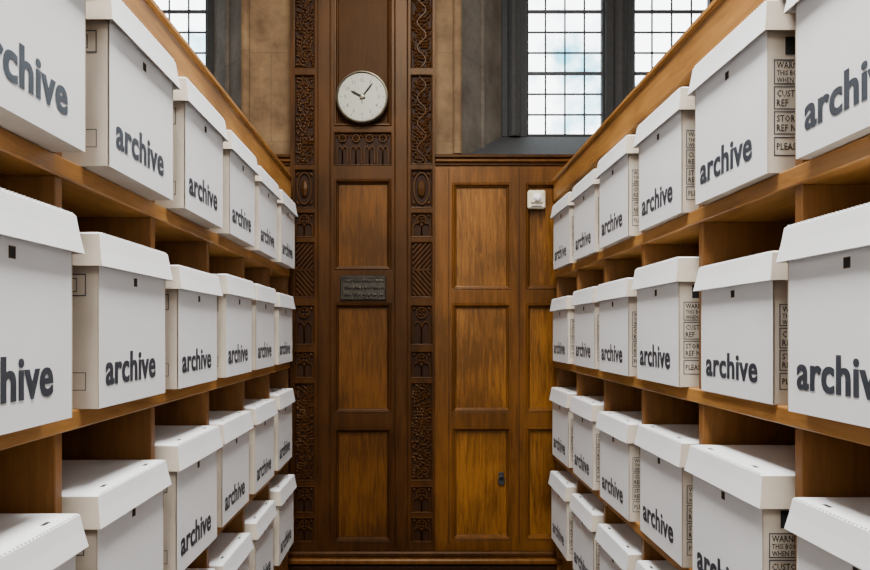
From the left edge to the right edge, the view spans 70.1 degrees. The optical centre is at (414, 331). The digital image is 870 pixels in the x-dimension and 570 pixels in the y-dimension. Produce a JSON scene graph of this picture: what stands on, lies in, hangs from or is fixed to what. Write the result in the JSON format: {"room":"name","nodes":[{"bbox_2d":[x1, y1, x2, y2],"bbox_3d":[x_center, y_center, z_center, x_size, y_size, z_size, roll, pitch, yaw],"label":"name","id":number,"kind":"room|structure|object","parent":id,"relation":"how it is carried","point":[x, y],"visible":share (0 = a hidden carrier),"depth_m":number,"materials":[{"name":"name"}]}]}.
{"room":"archive storage room","nodes":[
{"label":"archive storage room","id":0,"kind":"room"},
{"bbox_2d":[213,0,589,153],"bbox_3d":[0.000,-0.900,3.176,5.200,4.200,0.547,0,0,0],"label":"wall","id":1,"kind":"structure","parent":0,"point":[251,38],"depth_m":2.93,"materials":[{"name":"stone"}]},
{"bbox_2d":[162,0,212,74],"bbox_3d":[-1.585,-1.633,3.250,1.070,1.234,0.100,0,0,0],"label":"window","id":2,"kind":"structure","parent":1,"relation":"in","point":[208,12],"depth_m":3.24,"materials":[{"name":"black metal"}]},
{"bbox_2d":[275,154,289,550],"bbox_3d":[-1.607,0.193,2.880,2.074,2.013,0.099,0,0,0],"label":"trim","id":3,"kind":"structure","parent":1,"relation":"attached to","point":[284,158],"depth_m":2.86,"materials":[{"name":"brown wood"}]},
{"bbox_2d":[336,71,387,124],"bbox_3d":[-0.239,-1.062,2.808,0.238,0.238,0.034,0,0,0],"label":"wall clock","id":4,"kind":"object","parent":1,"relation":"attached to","point":[361,96],"visible":1,"depth_m":2.80,"materials":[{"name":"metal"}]},
{"bbox_2d":[290,0,434,550],"bbox_3d":[-0.239,-0.365,2.865,0.686,3.131,0.129,0,0,0],"label":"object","id":5,"kind":"structure","parent":1,"relation":"attached to","point":[362,372],"depth_m":2.83,"materials":[{"name":"brown wood"}]},
{"bbox_2d":[340,275,385,299],"bbox_3d":[-0.236,-0.201,2.822,0.209,0.113,0.015,0,0,0],"label":"bronze plaque","id":6,"kind":"object","parent":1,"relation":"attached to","point":[352,287],"visible":1,"depth_m":2.82,"materials":[{"name":"grey metal"}]},
{"bbox_2d":[288,551,562,569],"bbox_3d":[0.000,1.099,2.806,5.200,0.202,0.048,0,0,0],"label":"baseboard","id":7,"kind":"structure","parent":1,"relation":"attached to","point":[297,560],"depth_m":2.79,"materials":[{"name":"brown wood"}]},
{"bbox_2d":[498,472,504,484],"bbox_3d":[0.400,0.680,2.869,0.034,0.060,0.016,0,0,0],"label":"handle","id":8,"kind":"object","parent":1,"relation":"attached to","point":[501,480],"visible":1,"depth_m":2.87,"materials":[{"name":"black metal"}]},
{"bbox_2d":[435,154,573,550],"bbox_3d":[1.346,0.193,2.880,2.508,2.013,0.099,0,0,0],"label":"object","id":9,"kind":"structure","parent":1,"relation":"attached to","point":[495,280],"depth_m":2.87,"materials":[{"name":"brown wood"}]},
{"bbox_2d":[527,190,544,208],"bbox_3d":[0.556,-0.607,2.833,0.080,0.084,0.054,0,0,0],"label":"sensor","id":10,"kind":"object","parent":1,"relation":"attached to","point":[535,198],"visible":1,"depth_m":2.83,"materials":[{"name":"beige plastic"}]},
{"bbox_2d":[501,0,712,136],"bbox_3d":[1.085,-1.633,3.250,1.270,1.234,0.100,0,0,0],"label":"window","id":11,"kind":"structure","parent":1,"relation":"in","point":[617,32],"depth_m":3.23,"materials":[{"name":"black metal"}]},
{"bbox_3d":[0.000,1.250,-0.275,5.400,0.100,7.450,0,0,0],"label":"floor","id":12,"kind":"structure","parent":0,"visible":0},
{"bbox_2d":[0,0,292,569],"bbox_3d":[-0.781,0.253,1.331,0.476,1.895,2.858,0,0,0],"label":"wooden shelving unit","id":13,"kind":"object","parent":12,"relation":"on","point":[31,459],"visible":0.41,"depth_m":1.32,"materials":[{"name":"brown wood"}]},
{"bbox_2d":[0,187,84,434],"bbox_3d":[-0.707,-0.025,0.789,0.415,0.306,0.299,0,0,0],"label":"box","id":14,"kind":"object","parent":13,"relation":"on","point":[39,240],"visible":1,"depth_m":0.83,"materials":[{"name":"cardboard"}]},
{"bbox_2d":[0,0,85,151],"bbox_3d":[-0.704,-0.428,0.820,0.415,0.300,0.299,0,0,0],"label":"box","id":15,"kind":"object","parent":13,"relation":"on","point":[43,42],"visible":1,"depth_m":0.86,"materials":[{"name":"cardboard"}]},
{"bbox_2d":[0,514,88,569],"bbox_3d":[-0.702,0.407,0.790,0.415,0.274,0.299,0,0,0],"label":"box","id":16,"kind":"object","parent":13,"relation":"on","point":[27,541],"visible":1,"depth_m":0.86,"materials":[{"name":"cardboard"}]},
{"bbox_2d":[62,460,170,569],"bbox_3d":[-0.718,0.405,1.152,0.415,0.280,0.299,0,0,0],"label":"box","id":17,"kind":"object","parent":13,"relation":"on","point":[119,504],"visible":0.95,"depth_m":1.13,"materials":[{"name":"cardboard"}]},
{"bbox_2d":[62,0,180,200],"bbox_3d":[-0.706,-0.426,1.172,0.415,0.297,0.299,0,0,0],"label":"box","id":18,"kind":"object","parent":13,"relation":"on","point":[131,79],"visible":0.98,"depth_m":1.10,"materials":[{"name":"cardboard"}]},
{"bbox_2d":[72,232,172,408],"bbox_3d":[-0.720,-0.020,1.165,0.415,0.294,0.299,0,0,0],"label":"box","id":19,"kind":"object","parent":13,"relation":"on","point":[118,284],"visible":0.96,"depth_m":1.09,"materials":[{"name":"cardboard"}]},
{"bbox_2d":[155,426,222,569],"bbox_3d":[-0.722,0.396,1.511,0.415,0.297,0.299,0,0,0],"label":"box","id":20,"kind":"object","parent":13,"relation":"on","point":[189,453],"visible":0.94,"depth_m":1.46,"materials":[{"name":"cardboard"}]},
{"bbox_2d":[155,77,228,227],"bbox_3d":[-0.710,-0.425,1.525,0.415,0.294,0.299,0,0,0],"label":"box","id":21,"kind":"object","parent":13,"relation":"on","point":[199,131],"visible":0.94,"depth_m":1.46,"materials":[{"name":"cardboard"}]},
{"bbox_2d":[165,265,222,388],"bbox_3d":[-0.724,-0.012,1.520,0.415,0.278,0.299,0,0,0],"label":"box","id":22,"kind":"object","parent":13,"relation":"on","point":[191,297],"visible":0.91,"depth_m":1.45,"materials":[{"name":"cardboard"}]},
{"bbox_2d":[185,568,214,569],"bbox_3d":[-0.732,0.772,1.510,0.415,0.292,0.299,0,0,0],"label":"box","id":23,"kind":"object","parent":13,"relation":"on","point":[186,568],"visible":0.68,"depth_m":1.64,"materials":[{"name":"cardboard"}]},
{"bbox_2d":[209,411,253,526],"bbox_3d":[-0.732,0.399,1.866,0.415,0.292,0.299,0,0,0],"label":"box","id":24,"kind":"object","parent":13,"relation":"on","point":[234,426],"visible":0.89,"depth_m":1.83,"materials":[{"name":"cardboard"}]},
{"bbox_2d":[209,533,253,569],"bbox_3d":[-0.732,0.782,1.865,0.415,0.271,0.299,0,0,0],"label":"box","id":25,"kind":"object","parent":13,"relation":"on","point":[228,551],"visible":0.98,"depth_m":1.88,"materials":[{"name":"cardboard"}]},
{"bbox_2d":[213,274,255,377],"bbox_3d":[-0.724,-0.018,1.871,0.415,0.292,0.299,0,0,0],"label":"box","id":26,"kind":"object","parent":13,"relation":"on","point":[234,308],"visible":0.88,"depth_m":1.81,"materials":[{"name":"cardboard"}]},
{"bbox_2d":[209,130,259,246],"bbox_3d":[-0.716,-0.423,1.879,0.415,0.292,0.299,0,0,0],"label":"box","id":27,"kind":"object","parent":13,"relation":"on","point":[240,168],"visible":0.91,"depth_m":1.83,"materials":[{"name":"cardboard"}]},
{"bbox_2d":[245,500,276,569],"bbox_3d":[-0.732,0.778,2.216,0.415,0.280,0.299,0,0,0],"label":"box","id":28,"kind":"object","parent":13,"relation":"on","point":[259,514],"visible":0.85,"depth_m":2.19,"materials":[{"name":"cardboard"}]},
{"bbox_2d":[245,399,277,493],"bbox_3d":[-0.732,0.399,2.221,0.415,0.292,0.299,0,0,0],"label":"box","id":29,"kind":"object","parent":13,"relation":"on","point":[261,437],"visible":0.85,"depth_m":2.17,"materials":[{"name":"cardboard"}]},
{"bbox_2d":[245,166,280,258],"bbox_3d":[-0.722,-0.420,2.231,0.415,0.286,0.299,0,0,0],"label":"box","id":30,"kind":"object","parent":13,"relation":"on","point":[267,194],"visible":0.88,"depth_m":2.19,"materials":[{"name":"cardboard"}]},
{"bbox_2d":[252,284,277,369],"bbox_3d":[-0.730,-0.018,2.221,0.415,0.292,0.299,0,0,0],"label":"box","id":31,"kind":"object","parent":13,"relation":"on","point":[263,305],"visible":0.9,"depth_m":2.17,"materials":[{"name":"cardboard"}]},
{"bbox_2d":[270,388,294,470],"bbox_3d":[-0.732,0.394,2.570,0.415,0.300,0.299,0,0,0],"label":"box","id":32,"kind":"object","parent":13,"relation":"on","point":[284,398],"visible":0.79,"depth_m":2.52,"materials":[{"name":"cardboard"}]},
{"bbox_2d":[270,474,296,565],"bbox_3d":[-0.727,0.769,2.571,0.415,0.297,0.299,0,0,0],"label":"box","id":33,"kind":"object","parent":13,"relation":"on","point":[282,486],"visible":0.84,"depth_m":2.51,"materials":[{"name":"cardboard"}]},
{"bbox_2d":[270,190,297,268],"bbox_3d":[-0.724,-0.420,2.585,0.415,0.286,0.299,0,0,0],"label":"box","id":34,"kind":"object","parent":13,"relation":"on","point":[286,208],"visible":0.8,"depth_m":2.53,"materials":[{"name":"cardboard"}]},
{"bbox_2d":[274,293,294,363],"bbox_3d":[-0.732,-0.014,2.574,0.415,0.283,0.299,0,0,0],"label":"box","id":35,"kind":"object","parent":13,"relation":"on","point":[282,310],"visible":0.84,"depth_m":2.51,"materials":[{"name":"cardboard"}]},
{"bbox_2d":[552,0,869,569],"bbox_3d":[0.858,0.253,1.385,0.476,1.895,2.858,0,0,0],"label":"wooden shelving unit","id":36,"kind":"object","parent":12,"relation":"on","point":[832,458],"visible":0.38,"depth_m":1.38,"materials":[{"name":"brown wood"}]},
{"bbox_2d":[548,471,575,560],"bbox_3d":[0.804,0.767,2.626,0.415,0.300,0.299,0,0,0],"label":"box","id":37,"kind":"object","parent":36,"relation":"on","point":[562,483],"visible":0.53,"depth_m":2.58,"materials":[{"name":"cardboard"}]},
{"bbox_2d":[550,296,573,363],"bbox_3d":[0.809,-0.009,2.624,0.415,0.274,0.299,0,0,0],"label":"box","id":38,"kind":"object","parent":36,"relation":"on","point":[563,312],"visible":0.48,"depth_m":2.56,"materials":[{"name":"cardboard"}]},
{"bbox_2d":[549,387,575,467],"bbox_3d":[0.809,0.394,2.627,0.415,0.300,0.299,0,0,0],"label":"box","id":39,"kind":"object","parent":36,"relation":"on","point":[562,417],"visible":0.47,"depth_m":2.58,"materials":[{"name":"cardboard"}]},
{"bbox_2d":[550,192,575,269],"bbox_3d":[0.814,-0.420,2.628,0.415,0.286,0.299,0,0,0],"label":"box","id":40,"kind":"object","parent":36,"relation":"on","point":[562,213],"visible":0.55,"depth_m":2.57,"materials":[{"name":"cardboard"}]},
{"bbox_2d":[571,286,598,368],"bbox_3d":[0.814,-0.015,2.270,0.415,0.286,0.299,0,0,0],"label":"box","id":41,"kind":"object","parent":36,"relation":"on","point":[586,311],"visible":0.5,"depth_m":2.23,"materials":[{"name":"cardboard"}]},
{"bbox_2d":[569,396,603,489],"bbox_3d":[0.809,0.396,2.271,0.415,0.297,0.299,0,0,0],"label":"box","id":42,"kind":"object","parent":36,"relation":"on","point":[585,409],"visible":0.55,"depth_m":2.22,"materials":[{"name":"cardboard"}]},
{"bbox_2d":[569,493,603,569],"bbox_3d":[0.809,0.772,2.273,0.415,0.292,0.299,0,0,0],"label":"box","id":43,"kind":"object","parent":36,"relation":"on","point":[588,509],"visible":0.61,"depth_m":2.25,"materials":[{"name":"cardboard"}]},
{"bbox_2d":[570,169,603,260],"bbox_3d":[0.814,-0.420,2.273,0.415,0.286,0.299,0,0,0],"label":"box","id":44,"kind":"object","parent":36,"relation":"on","point":[585,194],"visible":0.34,"depth_m":2.24,"materials":[{"name":"cardboard"}]},
{"bbox_2d":[594,278,636,375],"bbox_3d":[0.809,-0.015,1.925,0.415,0.286,0.299,0,0,-1],"label":"box","id":45,"kind":"object","parent":36,"relation":"on","point":[616,299],"visible":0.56,"depth_m":1.87,"materials":[{"name":"cardboard"}]},
{"bbox_2d":[595,411,641,521],"bbox_3d":[0.809,0.403,1.919,0.415,0.283,0.299,0,0,0],"label":"box","id":46,"kind":"object","parent":36,"relation":"on","point":[619,455],"visible":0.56,"depth_m":1.86,"materials":[{"name":"cardboard"}]},
{"bbox_2d":[595,135,641,247],"bbox_3d":[0.809,-0.423,1.924,0.415,0.292,0.299,0,0,0],"label":"box","id":47,"kind":"object","parent":36,"relation":"on","point":[617,172],"visible":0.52,"depth_m":1.86,"materials":[{"name":"cardboard"}]},
{"bbox_2d":[595,524,641,569],"bbox_3d":[0.809,0.776,1.921,0.415,0.283,0.299,0,0,-1],"label":"box","id":48,"kind":"object","parent":36,"relation":"on","point":[620,545],"visible":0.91,"depth_m":1.92,"materials":[{"name":"cardboard"}]},
{"bbox_2d":[635,560,676,569],"bbox_3d":[0.809,0.772,1.565,0.415,0.292,0.299,0,0,0],"label":"box","id":49,"kind":"object","parent":36,"relation":"on","point":[640,564],"visible":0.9,"depth_m":1.67,"materials":[{"name":"cardboard"}]},
{"bbox_2d":[631,257,698,386],"bbox_3d":[0.807,-0.024,1.573,0.415,0.303,0.299,0,0,0],"label":"box","id":50,"kind":"object","parent":36,"relation":"on","point":[667,302],"visible":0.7,"depth_m":1.49,"materials":[{"name":"cardboard"}]},
{"bbox_2d":[633,87,698,230],"bbox_3d":[0.813,-0.423,1.574,0.415,0.292,0.299,0,0,0],"label":"box","id":51,"kind":"object","parent":36,"relation":"on","point":[665,140],"visible":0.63,"depth_m":1.52,"materials":[{"name":"cardboard"}]},
{"bbox_2d":[634,424,698,567],"bbox_3d":[0.814,0.399,1.569,0.415,0.292,0.299,0,0,0],"label":"box","id":52,"kind":"object","parent":36,"relation":"on","point":[665,486],"visible":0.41,"depth_m":1.53,"materials":[{"name":"cardboard"}]},
{"bbox_2d":[684,445,794,569],"bbox_3d":[0.799,0.394,1.213,0.415,0.300,0.299,0,0,0],"label":"box","id":53,"kind":"object","parent":36,"relation":"on","point":[742,495],"visible":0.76,"depth_m":1.17,"materials":[{"name":"cardboard"}]},
{"bbox_2d":[693,251,787,404],"bbox_3d":[0.823,-0.008,1.223,0.415,0.271,0.299,0,0,0],"label":"box","id":54,"kind":"object","parent":36,"relation":"on","point":[744,300],"visible":0.58,"depth_m":1.17,"materials":[{"name":"cardboard"}]},
{"bbox_2d":[687,0,794,204],"bbox_3d":[0.809,-0.429,1.220,0.415,0.303,0.299,0,0,-1],"label":"box","id":55,"kind":"object","parent":36,"relation":"on","point":[743,90],"visible":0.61,"depth_m":1.15,"materials":[{"name":"cardboard"}]},
{"bbox_2d":[776,202,869,427],"bbox_3d":[0.799,-0.023,0.866,0.415,0.300,0.299,0,0,0],"label":"box","id":56,"kind":"object","parent":36,"relation":"on","point":[827,257],"visible":1,"depth_m":0.90,"materials":[{"name":"cardboard"}]},
{"bbox_2d":[783,0,869,158],"bbox_3d":[0.807,-0.428,0.860,0.415,0.300,0.299,0,0,0],"label":"box","id":57,"kind":"object","parent":36,"relation":"on","point":[832,37],"visible":1,"depth_m":0.92,"materials":[{"name":"cardboard"}]},
{"bbox_2d":[784,497,869,569],"bbox_3d":[0.809,0.405,0.861,0.415,0.280,0.299,0,0,0],"label":"box","id":58,"kind":"object","parent":36,"relation":"on","point":[832,533],"visible":1,"depth_m":0.93,"materials":[{"name":"cardboard"}]}
]}

